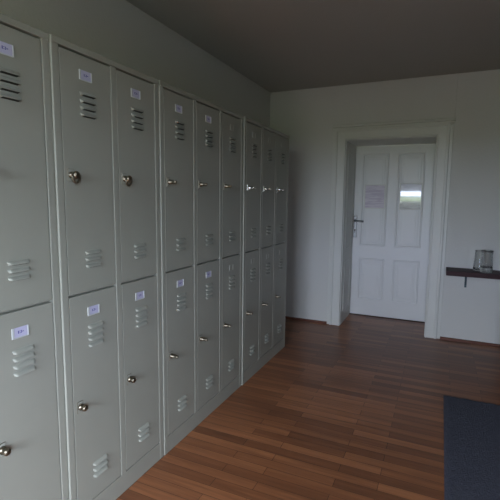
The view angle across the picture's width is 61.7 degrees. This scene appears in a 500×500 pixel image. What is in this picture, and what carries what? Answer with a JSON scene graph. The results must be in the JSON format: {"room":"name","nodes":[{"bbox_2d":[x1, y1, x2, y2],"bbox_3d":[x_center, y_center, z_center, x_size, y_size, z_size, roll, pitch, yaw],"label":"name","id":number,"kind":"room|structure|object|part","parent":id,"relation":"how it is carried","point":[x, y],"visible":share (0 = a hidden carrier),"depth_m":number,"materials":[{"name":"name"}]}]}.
{"room":"changing room","nodes":[
{"label":"changing room","id":0,"kind":"room"},
{"bbox_2d":[0,0,269,126],"bbox_3d":[-1.174,-0.147,1.799,0.250,2.383,7.310,4,8,24],"label":"wall","id":1,"kind":"structure","parent":0,"point":[118,31],"depth_m":2.52,"materials":[{"name":"white paint"}]},
{"bbox_2d":[116,314,499,499],"bbox_3d":[0.070,1.168,1.380,3.014,0.100,7.310,4,8,24],"label":"floor","id":2,"kind":"structure","parent":0,"point":[353,409],"depth_m":2.42,"materials":[{"name":"laminate"}]},
{"bbox_2d":[0,13,68,499],"bbox_3d":[-0.986,0.210,1.294,0.518,1.800,0.577,4,8,24],"label":"locker","id":3,"kind":"object","parent":2,"relation":"on","point":[33,448],"visible":1,"depth_m":1.34,"materials":[{"name":"metal"}]},
{"bbox_3d":[-0.753,0.619,1.285,0.033,0.044,0.028,4,8,24],"label":"lock knob","id":4,"kind":"part","parent":3,"relation":"part of","materials":[{"name":"silver metal"}]},
{"bbox_2d":[0,68,21,101],"bbox_3d":[-0.712,-0.490,1.240,0.012,0.086,0.076,4,8,24],"label":"vent","id":5,"kind":"object","parent":3,"relation":"attached to","point":[10,78],"depth_m":1.25,"materials":[{"name":"metal"}]},
{"bbox_2d":[7,259,30,281],"bbox_3d":[-0.718,0.064,1.307,0.012,0.064,0.076,4,8,24],"label":"vent","id":6,"kind":"object","parent":3,"relation":"attached to","point":[18,270],"depth_m":1.30,"materials":[{"name":"metal"}]},
{"bbox_2d":[12,344,35,376],"bbox_3d":[-0.721,0.356,1.342,0.012,0.086,0.076,4,8,24],"label":"vent","id":7,"kind":"object","parent":3,"relation":"attached to","point":[23,355],"depth_m":1.34,"materials":[{"name":"metal"}]},
{"bbox_3d":[-0.729,-0.238,1.276,0.018,0.846,0.238,4,8,24],"label":"door","id":8,"kind":"part","parent":3,"relation":"part of","materials":[{"name":"paint"}]},
{"bbox_3d":[-0.738,0.601,1.377,0.018,0.828,0.238,4,8,24],"label":"door","id":9,"kind":"part","parent":3,"relation":"part of","materials":[{"name":"paint"}]},
{"bbox_2d":[49,34,163,499],"bbox_3d":[-0.745,0.150,1.813,0.524,1.800,0.571,4,8,24],"label":"locker","id":10,"kind":"object","parent":2,"relation":"on","point":[105,111],"visible":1,"depth_m":1.66,"materials":[{"name":"metal"}]},
{"bbox_3d":[-0.611,-0.256,1.456,0.035,0.053,0.040,4,8,24],"label":"lock knob","id":11,"kind":"part","parent":10,"relation":"part of","materials":[{"name":"silver metal"}]},
{"bbox_3d":[-0.621,0.588,1.557,0.033,0.044,0.028,4,8,24],"label":"lock knob","id":12,"kind":"part","parent":10,"relation":"part of","materials":[{"name":"silver metal"}]},
{"bbox_3d":[-0.598,-0.269,1.547,0.018,0.846,0.235,4,8,24],"label":"door","id":13,"kind":"part","parent":10,"relation":"part of","materials":[{"name":"paint"}]},
{"bbox_2d":[79,91,96,119],"bbox_3d":[-0.581,-0.521,1.512,0.012,0.086,0.076,4,8,24],"label":"vent","id":14,"kind":"object","parent":10,"relation":"attached to","point":[87,99],"depth_m":1.51,"materials":[{"name":"metal"}]},
{"bbox_2d":[85,249,101,267],"bbox_3d":[-0.587,0.033,1.578,0.012,0.064,0.076,4,8,24],"label":"vent","id":15,"kind":"object","parent":10,"relation":"attached to","point":[93,257],"depth_m":1.58,"materials":[{"name":"metal"}]},
{"bbox_3d":[-0.607,0.570,1.648,0.018,0.828,0.235,4,8,24],"label":"door","id":16,"kind":"part","parent":10,"relation":"part of","materials":[{"name":"paint"}]},
{"bbox_2d":[88,321,103,346],"bbox_3d":[-0.591,0.325,1.613,0.012,0.086,0.076,4,8,24],"label":"vent","id":17,"kind":"object","parent":10,"relation":"attached to","point":[95,328],"depth_m":1.61,"materials":[{"name":"metal"}]},
{"bbox_2d":[93,453,107,477],"bbox_3d":[-0.596,0.867,1.678,0.012,0.064,0.076,4,8,24],"label":"vent","id":18,"kind":"object","parent":10,"relation":"attached to","point":[100,463],"depth_m":1.67,"materials":[{"name":"metal"}]},
{"bbox_3d":[-0.498,-0.285,1.702,0.035,0.053,0.040,4,8,24],"label":"lock knob","id":19,"kind":"part","parent":10,"relation":"part of","materials":[{"name":"silver metal"}]},
{"bbox_3d":[-0.509,0.560,1.802,0.033,0.044,0.028,4,8,24],"label":"lock knob","id":20,"kind":"part","parent":10,"relation":"part of","materials":[{"name":"silver metal"}]},
{"bbox_3d":[-0.486,-0.297,1.792,0.018,0.846,0.235,4,8,24],"label":"door","id":21,"kind":"part","parent":10,"relation":"part of","materials":[{"name":"paint"}]},
{"bbox_2d":[131,107,143,130],"bbox_3d":[-0.469,-0.550,1.757,0.012,0.086,0.076,4,8,24],"label":"vent","id":22,"kind":"object","parent":10,"relation":"attached to","point":[137,113],"depth_m":1.75,"materials":[{"name":"metal"}]},
{"bbox_3d":[-0.495,0.542,1.893,0.018,0.828,0.235,4,8,24],"label":"door","id":23,"kind":"part","parent":10,"relation":"part of","materials":[{"name":"paint"}]},
{"bbox_2d":[134,243,146,258],"bbox_3d":[-0.475,0.004,1.823,0.012,0.064,0.076,4,8,24],"label":"vent","id":24,"kind":"object","parent":10,"relation":"attached to","point":[140,249],"depth_m":1.82,"materials":[{"name":"metal"}]},
{"bbox_2d":[135,305,147,327],"bbox_3d":[-0.478,0.297,1.858,0.012,0.086,0.076,4,8,24],"label":"vent","id":25,"kind":"object","parent":10,"relation":"attached to","point":[141,311],"depth_m":1.85,"materials":[{"name":"metal"}]},
{"bbox_2d":[138,422,149,441],"bbox_3d":[-0.484,0.838,1.923,0.012,0.064,0.076,4,8,24],"label":"vent","id":26,"kind":"object","parent":10,"relation":"attached to","point":[144,428],"depth_m":1.92,"materials":[{"name":"metal"}]},
{"bbox_2d":[158,80,243,454],"bbox_3d":[-0.436,0.074,2.470,0.537,1.800,0.882,4,8,24],"label":"locker","id":27,"kind":"object","parent":2,"relation":"on","point":[201,140],"visible":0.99,"depth_m":2.27,"materials":[{"name":"metal"}]},
{"bbox_3d":[-0.365,-0.320,1.971,0.045,0.044,0.028,4,8,24],"label":"lock knob","id":28,"kind":"part","parent":27,"relation":"part of","materials":[{"name":"silver metal"}]},
{"bbox_3d":[-0.375,0.529,2.073,0.045,0.044,0.028,4,8,24],"label":"lock knob","id":29,"kind":"part","parent":27,"relation":"part of","materials":[{"name":"silver metal"}]},
{"bbox_3d":[-0.354,-0.329,2.072,0.018,0.846,0.249,4,8,24],"label":"door","id":30,"kind":"part","parent":27,"relation":"part of","materials":[{"name":"paint"}]},
{"bbox_2d":[175,120,184,139],"bbox_3d":[-0.338,-0.582,2.036,0.012,0.086,0.076,4,8,24],"label":"vent","id":31,"kind":"object","parent":27,"relation":"attached to","point":[179,124],"depth_m":2.03,"materials":[{"name":"metal"}]},
{"bbox_3d":[-0.363,0.510,2.172,0.018,0.828,0.249,4,8,24],"label":"door","id":32,"kind":"part","parent":27,"relation":"part of","materials":[{"name":"paint"}]},
{"bbox_2d":[176,238,185,250],"bbox_3d":[-0.344,-0.028,2.102,0.012,0.064,0.076,4,8,24],"label":"vent","id":33,"kind":"object","parent":27,"relation":"attached to","point":[180,242],"depth_m":2.10,"materials":[{"name":"metal"}]},
{"bbox_2d":[177,292,185,310],"bbox_3d":[-0.347,0.265,2.137,0.012,0.086,0.076,4,8,24],"label":"vent","id":34,"kind":"object","parent":27,"relation":"attached to","point":[181,296],"depth_m":2.13,"materials":[{"name":"metal"}]},
{"bbox_2d":[178,395,186,410],"bbox_3d":[-0.353,0.806,2.202,0.012,0.064,0.076,4,8,24],"label":"vent","id":35,"kind":"object","parent":27,"relation":"attached to","point":[182,399],"depth_m":2.20,"materials":[{"name":"metal"}]},
{"bbox_3d":[-0.257,0.499,2.330,0.045,0.044,0.028,4,8,24],"label":"lock knob","id":36,"kind":"part","parent":27,"relation":"part of","materials":[{"name":"silver metal"}]},
{"bbox_3d":[-0.247,-0.350,2.228,0.045,0.044,0.028,4,8,24],"label":"lock knob","id":37,"kind":"part","parent":27,"relation":"part of","materials":[{"name":"silver metal"}]},
{"bbox_3d":[-0.246,0.480,2.429,0.018,0.828,0.249,4,8,24],"label":"door","id":38,"kind":"part","parent":27,"relation":"part of","materials":[{"name":"paint"}]},
{"bbox_3d":[-0.236,-0.359,2.329,0.018,0.846,0.249,4,8,24],"label":"door","id":39,"kind":"part","parent":27,"relation":"part of","materials":[{"name":"paint"}]},
{"bbox_2d":[205,129,213,146],"bbox_3d":[-0.220,-0.611,2.293,0.012,0.086,0.076,4,8,24],"label":"vent","id":40,"kind":"object","parent":27,"relation":"attached to","point":[209,133],"depth_m":2.29,"materials":[{"name":"metal"}]},
{"bbox_2d":[206,375,213,388],"bbox_3d":[-0.235,0.777,2.459,0.012,0.064,0.076,4,8,24],"label":"vent","id":41,"kind":"object","parent":27,"relation":"attached to","point":[209,378],"depth_m":2.46,"materials":[{"name":"metal"}]},
{"bbox_2d":[206,283,213,298],"bbox_3d":[-0.229,0.235,2.394,0.012,0.086,0.076,4,8,24],"label":"vent","id":42,"kind":"object","parent":27,"relation":"attached to","point":[209,286],"depth_m":2.40,"materials":[{"name":"metal"}]},
{"bbox_2d":[206,234,213,245],"bbox_3d":[-0.226,-0.057,2.359,0.012,0.064,0.076,4,8,24],"label":"vent","id":43,"kind":"object","parent":27,"relation":"attached to","point":[209,237],"depth_m":2.36,"materials":[{"name":"metal"}]},
{"bbox_3d":[-0.139,0.469,2.587,0.045,0.044,0.028,4,8,24],"label":"lock knob","id":44,"kind":"part","parent":27,"relation":"part of","materials":[{"name":"silver metal"}]},
{"bbox_3d":[-0.130,-0.379,2.485,0.045,0.044,0.028,4,8,24],"label":"lock knob","id":45,"kind":"part","parent":27,"relation":"part of","materials":[{"name":"silver metal"}]},
{"bbox_3d":[-0.128,0.451,2.686,0.018,0.828,0.249,4,8,24],"label":"door","id":46,"kind":"part","parent":27,"relation":"part of","materials":[{"name":"paint"}]},
{"bbox_3d":[-0.119,-0.388,2.586,0.018,0.846,0.249,4,8,24],"label":"door","id":47,"kind":"part","parent":27,"relation":"part of","materials":[{"name":"paint"}]},
{"bbox_2d":[229,358,234,370],"bbox_3d":[-0.117,0.747,2.716,0.012,0.064,0.076,4,8,24],"label":"vent","id":48,"kind":"object","parent":27,"relation":"attached to","point":[231,360],"depth_m":2.72,"materials":[{"name":"metal"}]},
{"bbox_2d":[229,275,234,289],"bbox_3d":[-0.111,0.205,2.651,0.012,0.086,0.076,4,8,24],"label":"vent","id":49,"kind":"object","parent":27,"relation":"attached to","point":[231,277],"depth_m":2.65,"materials":[{"name":"metal"}]},
{"bbox_2d":[229,231,235,240],"bbox_3d":[-0.108,-0.087,2.616,0.012,0.064,0.076,4,8,24],"label":"vent","id":50,"kind":"object","parent":27,"relation":"attached to","point":[232,234],"depth_m":2.61,"materials":[{"name":"metal"}]},
{"bbox_2d":[230,137,235,152],"bbox_3d":[-0.102,-0.641,2.550,0.012,0.086,0.076,4,8,24],"label":"vent","id":51,"kind":"object","parent":27,"relation":"attached to","point":[232,139],"depth_m":2.55,"materials":[{"name":"metal"}]},
{"bbox_2d":[241,117,289,384],"bbox_3d":[-0.068,-0.017,3.261,0.547,1.800,0.864,4,8,24],"label":"locker","id":52,"kind":"object","parent":2,"relation":"on","point":[265,148],"visible":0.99,"depth_m":3.08,"materials":[{"name":"metal"}]},
{"bbox_3d":[0.008,0.418,2.968,0.018,0.828,0.243,4,8,24],"label":"door","id":53,"kind":"part","parent":52,"relation":"part of","materials":[{"name":"paint"}]},
{"bbox_2d":[250,344,254,354],"bbox_3d":[0.019,0.715,2.998,0.012,0.064,0.076,4,8,24],"label":"vent","id":54,"kind":"object","parent":52,"relation":"attached to","point":[252,346],"depth_m":3.00,"materials":[{"name":"metal"}]},
{"bbox_2d":[250,268,255,280],"bbox_3d":[0.025,0.173,2.933,0.012,0.086,0.076,4,8,24],"label":"vent","id":55,"kind":"object","parent":52,"relation":"attached to","point":[252,270],"depth_m":2.93,"materials":[{"name":"metal"}]},
{"bbox_3d":[0.017,-0.420,2.867,0.018,0.846,0.243,4,8,24],"label":"door","id":56,"kind":"part","parent":52,"relation":"part of","materials":[{"name":"paint"}]},
{"bbox_2d":[251,228,256,237],"bbox_3d":[0.028,-0.119,2.898,0.012,0.064,0.076,4,8,24],"label":"vent","id":57,"kind":"object","parent":52,"relation":"attached to","point":[253,230],"depth_m":2.90,"materials":[{"name":"metal"}]},
{"bbox_2d":[252,144,257,156],"bbox_3d":[0.034,-0.673,2.831,0.012,0.086,0.076,4,8,24],"label":"vent","id":58,"kind":"object","parent":52,"relation":"attached to","point":[254,146],"depth_m":2.83,"materials":[{"name":"metal"}]},
{"bbox_3d":[0.123,0.389,3.220,0.018,0.828,0.243,4,8,24],"label":"door","id":59,"kind":"part","parent":52,"relation":"part of","materials":[{"name":"paint"}]},
{"bbox_2d":[266,263,269,274],"bbox_3d":[0.140,0.144,3.185,0.012,0.086,0.076,4,8,24],"label":"vent","id":60,"kind":"object","parent":52,"relation":"attached to","point":[267,264],"depth_m":3.18,"materials":[{"name":"metal"}]},
{"bbox_3d":[0.133,-0.450,3.119,0.018,0.846,0.243,4,8,24],"label":"door","id":61,"kind":"part","parent":52,"relation":"part of","materials":[{"name":"paint"}]},
{"bbox_2d":[268,148,271,160],"bbox_3d":[0.149,-0.702,3.083,0.012,0.086,0.076,4,8,24],"label":"vent","id":62,"kind":"object","parent":52,"relation":"attached to","point":[269,149],"depth_m":3.08,"materials":[{"name":"metal"}]},
{"bbox_3d":[0.239,0.360,3.471,0.018,0.828,0.243,4,8,24],"label":"door","id":63,"kind":"part","parent":52,"relation":"part of","materials":[{"name":"paint"}]},
{"bbox_3d":[0.248,-0.478,3.371,0.018,0.846,0.243,4,8,24],"label":"door","id":64,"kind":"part","parent":52,"relation":"part of","materials":[{"name":"paint"}]},
{"bbox_2d":[443,395,499,499],"bbox_3d":[1.192,1.055,1.942,0.528,0.014,1.580,4,8,24],"label":"rug","id":65,"kind":"object","parent":2,"relation":"on","point":[471,428],"visible":1,"depth_m":2.15,"materials":[{"name":"blue fabric"}]},
{"bbox_2d":[126,0,499,92],"bbox_3d":[0.098,-1.322,1.081,3.014,0.150,7.310,4,8,24],"label":"ceiling","id":66,"kind":"structure","parent":0,"point":[278,45],"depth_m":2.83,"materials":[{"name":"grey paint"}]},
{"bbox_2d":[270,69,499,343],"bbox_3d":[1.403,-0.418,4.289,2.364,2.383,0.614,4,8,24],"label":"wall","id":67,"kind":"structure","parent":0,"point":[472,311],"depth_m":3.83,"materials":[{"name":"white paint"}]},
{"bbox_2d":[285,316,326,323],"bbox_3d":[0.491,0.737,4.491,0.674,0.022,0.018,4,8,24],"label":"baseboard","id":68,"kind":"structure","parent":67,"relation":"attached to","point":[286,317],"depth_m":4.44,"materials":[{"name":"brown wood"}]},
{"bbox_2d":[327,132,345,325],"bbox_3d":[0.865,-0.194,4.205,0.131,1.947,0.036,4,8,24],"label":"trim","id":69,"kind":"structure","parent":67,"relation":"attached to","point":[339,144],"depth_m":4.20,"materials":[{"name":"white paint"}]},
{"bbox_2d":[349,313,424,322],"bbox_3d":[1.515,0.739,4.632,0.801,0.008,0.122,4,8,24],"label":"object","id":70,"kind":"structure","parent":67,"relation":"attached to","point":[349,313],"depth_m":4.57,"materials":[{"name":"brown wood"}]},
{"bbox_2d":[339,136,436,336],"bbox_3d":[1.407,-0.152,4.263,0.815,1.863,0.514,4,8,24],"label":"trim","id":71,"kind":"structure","parent":67,"relation":"attached to","point":[350,162],"depth_m":4.30,"materials":[{"name":"white paint"}]},
{"bbox_2d":[350,143,435,321],"bbox_3d":[1.502,-0.177,4.471,0.801,1.848,0.112,4,8,24],"label":"door","id":72,"kind":"structure","parent":67,"relation":"in","point":[390,246],"depth_m":4.47,"materials":[{"name":"white paint"}]},
{"bbox_3d":[1.162,-0.259,4.620,0.038,0.240,0.010,4,8,24],"label":"handle plate","id":73,"kind":"part","parent":72,"relation":"part of","materials":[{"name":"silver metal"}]},
{"bbox_2d":[364,184,385,208],"bbox_3d":[1.341,-0.574,4.499,0.216,0.258,0.005,4,8,24],"label":"sheet","id":74,"kind":"object","parent":72,"relation":"attached to","point":[374,196],"visible":1,"depth_m":4.50,"materials":[{"name":"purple paper"}]},
{"bbox_2d":[399,183,422,209],"bbox_3d":[1.670,-0.557,4.350,0.219,0.280,0.005,4,8,24],"label":"sheet","id":75,"kind":"object","parent":72,"relation":"attached to","point":[410,197],"visible":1,"depth_m":4.35,"materials":[{"name":"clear paper"}]},
{"bbox_2d":[333,118,455,139],"bbox_3d":[1.307,-1.117,3.889,1.086,0.142,0.047,4,8,24],"label":"trim","id":76,"kind":"structure","parent":67,"relation":"attached to","point":[427,127],"depth_m":3.87,"materials":[{"name":"white paint"}]},
{"bbox_2d":[333,73,457,124],"bbox_3d":[1.317,-1.377,3.882,1.080,0.383,0.015,4,8,24],"label":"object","id":77,"kind":"structure","parent":67,"relation":"attached to","point":[429,97],"depth_m":3.85,"materials":[{"name":"white paint"}]},
{"bbox_2d":[425,125,453,338],"bbox_3d":[1.724,-0.138,3.817,0.131,1.947,0.036,4,8,24],"label":"trim","id":78,"kind":"structure","parent":67,"relation":"attached to","point":[444,147],"depth_m":3.81,"materials":[{"name":"white paint"}]},
{"bbox_2d":[440,336,499,346],"bbox_3d":[2.056,0.839,3.785,0.613,0.022,0.018,4,8,24],"label":"baseboard","id":79,"kind":"structure","parent":67,"relation":"attached to","point":[442,338],"depth_m":3.80,"materials":[{"name":"brown wood"}]},
{"bbox_2d":[446,267,499,286],"bbox_3d":[2.019,0.272,3.608,0.602,0.175,0.250,4,8,24],"label":"wall shelf","id":80,"kind":"object","parent":67,"relation":"attached to","point":[450,271],"visible":0.98,"depth_m":3.56,"materials":[{"name":"brown wood"}]},
{"bbox_2d":[473,250,481,270],"bbox_3d":[1.996,0.091,3.636,0.096,0.177,0.096,4,8,24],"label":"drinking glass","id":81,"kind":"object","parent":80,"relation":"on","point":[478,254],"visible":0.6,"depth_m":3.61,"materials":[{"name":"clear glass"}]},
{"bbox_2d":[479,250,493,272],"bbox_3d":[2.002,0.097,3.537,0.099,0.188,0.099,4,8,24],"label":"drinking glass","id":82,"kind":"object","parent":80,"relation":"on","point":[486,265],"visible":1,"depth_m":3.50,"materials":[{"name":"clear glass"}]}
]}

